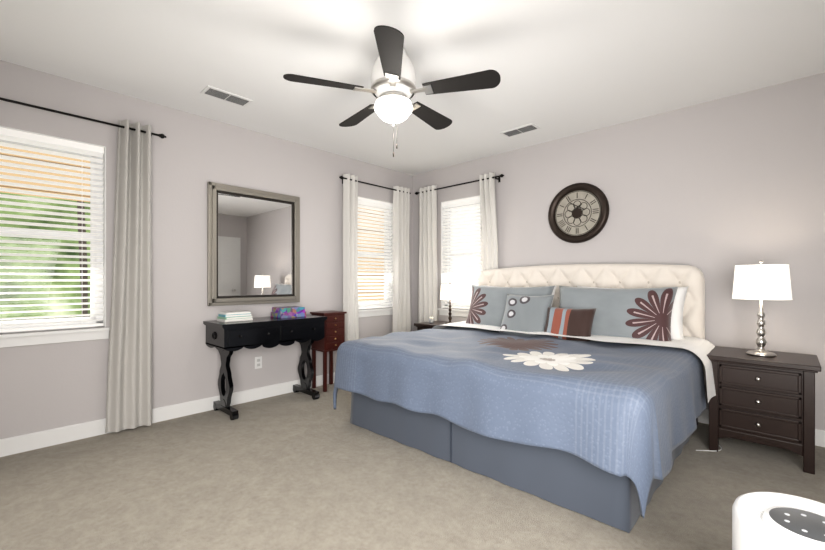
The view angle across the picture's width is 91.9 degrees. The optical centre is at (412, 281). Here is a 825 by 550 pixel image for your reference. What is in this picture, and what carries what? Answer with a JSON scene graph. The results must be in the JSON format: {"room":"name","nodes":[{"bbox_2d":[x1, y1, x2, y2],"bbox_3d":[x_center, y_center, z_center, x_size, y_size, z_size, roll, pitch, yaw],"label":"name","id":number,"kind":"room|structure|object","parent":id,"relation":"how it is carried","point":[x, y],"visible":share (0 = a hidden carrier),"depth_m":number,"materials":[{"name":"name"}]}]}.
{"room":"bedroom","nodes":[
{"label":"bedroom","id":0,"kind":"room"},
{"bbox_2d":[0,60,411,438],"bbox_3d":[-1.739,-0.150,3.743,0.150,2.600,4.890,0,0,43],"label":"wall","id":1,"kind":"structure","parent":0,"point":[43,387],"depth_m":3.39,"materials":[{"name":"grey paint"}]},
{"bbox_2d":[0,126,109,347],"bbox_3d":[-2.772,-0.292,2.607,0.160,1.455,1.290,0,0,43],"label":"window","id":2,"kind":"structure","parent":1,"relation":"in","point":[26,339],"depth_m":2.93,"materials":[{"name":"white"}]},
{"bbox_2d":[0,127,103,332],"bbox_3d":[-2.765,-0.337,2.601,0.054,1.350,1.196,0,0,43],"label":"blind","id":3,"kind":"object","parent":2,"relation":"attached to","point":[43,141],"visible":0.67,"depth_m":2.81,"materials":[{"name":"white plastic"}]},
{"bbox_2d":[0,97,165,432],"bbox_3d":[-2.670,-0.048,2.552,0.132,2.355,1.920,0,0,43],"label":"curtain","id":4,"kind":"object","parent":1,"relation":"attached to","point":[129,393],"visible":1,"depth_m":3.06,"materials":[{"name":"grey fabric"}]},
{"bbox_2d":[0,372,334,456],"bbox_3d":[-1.679,1.093,3.687,0.014,0.113,4.830,0,0,43],"label":"baseboard","id":5,"kind":"structure","parent":1,"relation":"attached to","point":[34,441],"depth_m":3.02,"materials":[{"name":"white"}]},
{"bbox_2d":[207,182,299,305],"bbox_3d":[-1.497,-0.330,3.855,0.042,1.100,0.905,0,0,43],"label":"wall mirror","id":6,"kind":"object","parent":1,"relation":"attached to","point":[253,246],"visible":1,"depth_m":3.81,"materials":[{"name":"grey metal"}]},
{"bbox_2d":[255,356,261,368],"bbox_3d":[-1.499,0.792,3.881,0.007,0.115,0.070,0,0,43],"label":"electrical outlet plate","id":7,"kind":"object","parent":1,"relation":"attached to","point":[258,362],"visible":1,"depth_m":3.88,"materials":[{"name":"white plastic"}]},
{"bbox_2d":[339,174,410,340],"bbox_3d":[-0.439,-0.048,4.915,0.126,2.355,1.160,0,0,43],"label":"curtain","id":8,"kind":"object","parent":1,"relation":"attached to","point":[401,280],"visible":0.83,"depth_m":4.73,"materials":[{"name":"white fabric"}]},
{"bbox_2d":[358,196,392,316],"bbox_3d":[-0.525,-0.292,4.983,0.160,1.455,0.810,0,0,43],"label":"window","id":9,"kind":"structure","parent":1,"relation":"in","point":[375,312],"depth_m":5.16,"materials":[{"name":"white"}]},
{"bbox_2d":[358,197,392,308],"bbox_3d":[-0.518,-0.337,4.977,0.054,1.350,0.716,0,0,43],"label":"blind","id":10,"kind":"object","parent":9,"relation":"attached to","point":[374,203],"visible":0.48,"depth_m":5.01,"materials":[{"name":"white plastic"}]},
{"bbox_2d":[0,383,824,549],"bbox_3d":[0.208,1.200,1.909,5.500,0.100,5.200,0,0,43],"label":"floor","id":11,"kind":"structure","parent":0,"point":[295,471],"depth_m":2.16,"materials":[{"name":"beige carpet"}]},
{"bbox_2d":[203,314,326,419],"bbox_3d":[-1.336,0.750,3.713,0.441,0.799,1.000,0,0,43],"label":"console table","id":12,"kind":"object","parent":11,"relation":"on","point":[225,339],"visible":0.96,"depth_m":3.48,"materials":[{"name":"black paint"}]},
{"bbox_2d":[217,311,252,321],"bbox_3d":[-1.567,0.310,3.521,0.181,0.078,0.242,0,0,43],"label":"books","id":13,"kind":"object","parent":12,"relation":"on","point":[233,316],"visible":1,"depth_m":3.46,"materials":[{"name":"white paper"}]},
{"bbox_2d":[271,306,305,317],"bbox_3d":[-1.212,0.301,3.899,0.208,0.096,0.276,0,0,43],"label":"boxes","id":14,"kind":"object","parent":12,"relation":"on","point":[288,312],"visible":1,"depth_m":3.83},
{"bbox_2d":[310,311,346,391],"bbox_3d":[-0.904,0.740,4.296,0.273,0.820,0.290,0,0,43],"label":"jewelry armoire","id":15,"kind":"object","parent":11,"relation":"on","point":[332,340],"visible":0.83,"depth_m":4.21,"materials":[{"name":"brown wood"}]},
{"bbox_2d":[414,321,456,330],"bbox_3d":[0.373,0.820,4.615,0.570,0.660,0.440,0,0,43],"label":"nightstand","id":16,"kind":"object","parent":11,"relation":"on","point":[423,325],"visible":0.17,"depth_m":4.62,"materials":[{"name":"brown wood"}]},
{"bbox_2d":[440,283,459,323],"bbox_3d":[0.431,0.252,4.575,0.229,0.474,0.229,0,0,43],"label":"table lamp","id":17,"kind":"object","parent":16,"relation":"on","point":[450,291],"visible":0.96,"depth_m":4.49,"materials":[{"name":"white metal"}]},
{"bbox_2d":[333,264,715,532],"bbox_3d":[0.856,0.492,3.161,2.388,1.315,2.070,0,0,43],"label":"bed","id":18,"kind":"object","parent":11,"relation":"on","point":[579,388],"visible":1,"depth_m":2.48,"materials":[{"name":"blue fabric"}]},
{"bbox_2d":[707,346,820,474],"bbox_3d":[2.361,0.825,2.708,0.560,0.650,0.520,0,0,43],"label":"nightstand","id":19,"kind":"object","parent":11,"relation":"on","point":[768,401],"visible":0.94,"depth_m":2.53,"materials":[{"name":"brown wood"}]},
{"bbox_2d":[732,260,792,356],"bbox_3d":[2.358,0.179,2.697,0.309,0.640,0.309,0,0,43],"label":"table lamp","id":20,"kind":"object","parent":19,"relation":"on","point":[761,282],"visible":1,"depth_m":2.61,"materials":[{"name":"white fabric"}]},
{"bbox_2d":[732,492,824,549],"bbox_3d":[1.080,0.900,1.084,0.337,0.500,0.337,0,0,43],"label":"air purifier","id":21,"kind":"object","parent":11,"relation":"on","point":[769,521],"visible":1,"depth_m":1.11,"materials":[{"name":"white plastic"}]},
{"bbox_2d":[0,0,824,175],"bbox_3d":[0.208,-1.500,1.909,5.500,0.100,5.200,0,0,43],"label":"ceiling","id":22,"kind":"structure","parent":0,"point":[565,68],"depth_m":2.58,"materials":[{"name":"white paint"}]},
{"bbox_2d":[200,85,252,106],"bbox_3d":[-1.453,-1.443,3.128,0.160,0.013,0.340,0,0,43],"label":"ceiling vent","id":23,"kind":"object","parent":22,"relation":"in","point":[220,94],"visible":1,"depth_m":3.11,"materials":[{"name":"white metal"}]},
{"bbox_2d":[283,25,500,156],"bbox_3d":[-0.117,-1.115,2.547,1.254,0.667,1.248,0,0,43],"label":"ceiling fan","id":24,"kind":"object","parent":22,"relation":"hanging from","point":[393,90],"visible":1,"depth_m":2.40,"materials":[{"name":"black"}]},
{"bbox_2d":[500,123,540,137],"bbox_3d":[1.032,-1.443,3.828,0.340,0.013,0.160,0,0,43],"label":"ceiling vent","id":25,"kind":"object","parent":22,"relation":"in","point":[521,130],"visible":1,"depth_m":3.81,"materials":[{"name":"white metal"}]},
{"bbox_2d":[412,73,824,429],"bbox_3d":[1.943,-0.150,3.743,5.500,2.600,0.150,0,0,43],"label":"wall","id":26,"kind":"structure","parent":0,"point":[716,192],"depth_m":3.23,"materials":[{"name":"grey paint"}]},
{"bbox_2d":[415,172,503,322],"bbox_3d":[0.537,-0.048,4.883,1.350,2.355,0.125,0,0,43],"label":"curtain","id":27,"kind":"object","parent":26,"relation":"attached to","point":[427,301],"visible":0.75,"depth_m":5.09,"materials":[{"name":"white fabric"}]},
{"bbox_2d":[438,195,480,316],"bbox_3d":[0.622,-0.292,4.951,0.690,1.455,0.160,0,0,43],"label":"window","id":28,"kind":"structure","parent":26,"relation":"in","point":[457,312],"depth_m":5.13,"materials":[{"name":"white"}]},
{"bbox_2d":[442,196,480,308],"bbox_3d":[0.616,-0.337,4.945,0.596,1.350,0.054,0,0,43],"label":"blind","id":29,"kind":"object","parent":28,"relation":"attached to","point":[462,202],"visible":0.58,"depth_m":4.93,"materials":[{"name":"white plastic"}]},
{"bbox_2d":[548,183,608,242],"bbox_3d":[1.614,-0.670,3.919,0.590,0.590,0.045,0,0,43],"label":"wall clock","id":30,"kind":"object","parent":26,"relation":"attached to","point":[578,212],"visible":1,"depth_m":3.91,"materials":[{"name":"brown metal"}]},
{"bbox_2d":[698,409,824,446],"bbox_3d":[1.878,1.093,3.674,5.200,0.113,0.040,0,0,43],"label":"baseboard","id":31,"kind":"structure","parent":26,"relation":"attached to","point":[704,417],"depth_m":2.79,"materials":[{"name":"white"}]},
{"label":"outside","id":32,"kind":"structure","parent":0,"visible":0},
{"bbox_2d":[0,146,383,320],"bbox_3d":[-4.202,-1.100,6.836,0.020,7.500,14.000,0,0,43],"label":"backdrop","id":33,"kind":"structure","parent":32,"point":[17,302],"depth_m":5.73,"materials":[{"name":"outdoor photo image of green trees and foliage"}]},
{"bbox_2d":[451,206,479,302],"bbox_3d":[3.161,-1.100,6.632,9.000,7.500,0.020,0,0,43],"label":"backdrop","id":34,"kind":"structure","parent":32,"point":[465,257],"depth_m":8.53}
]}

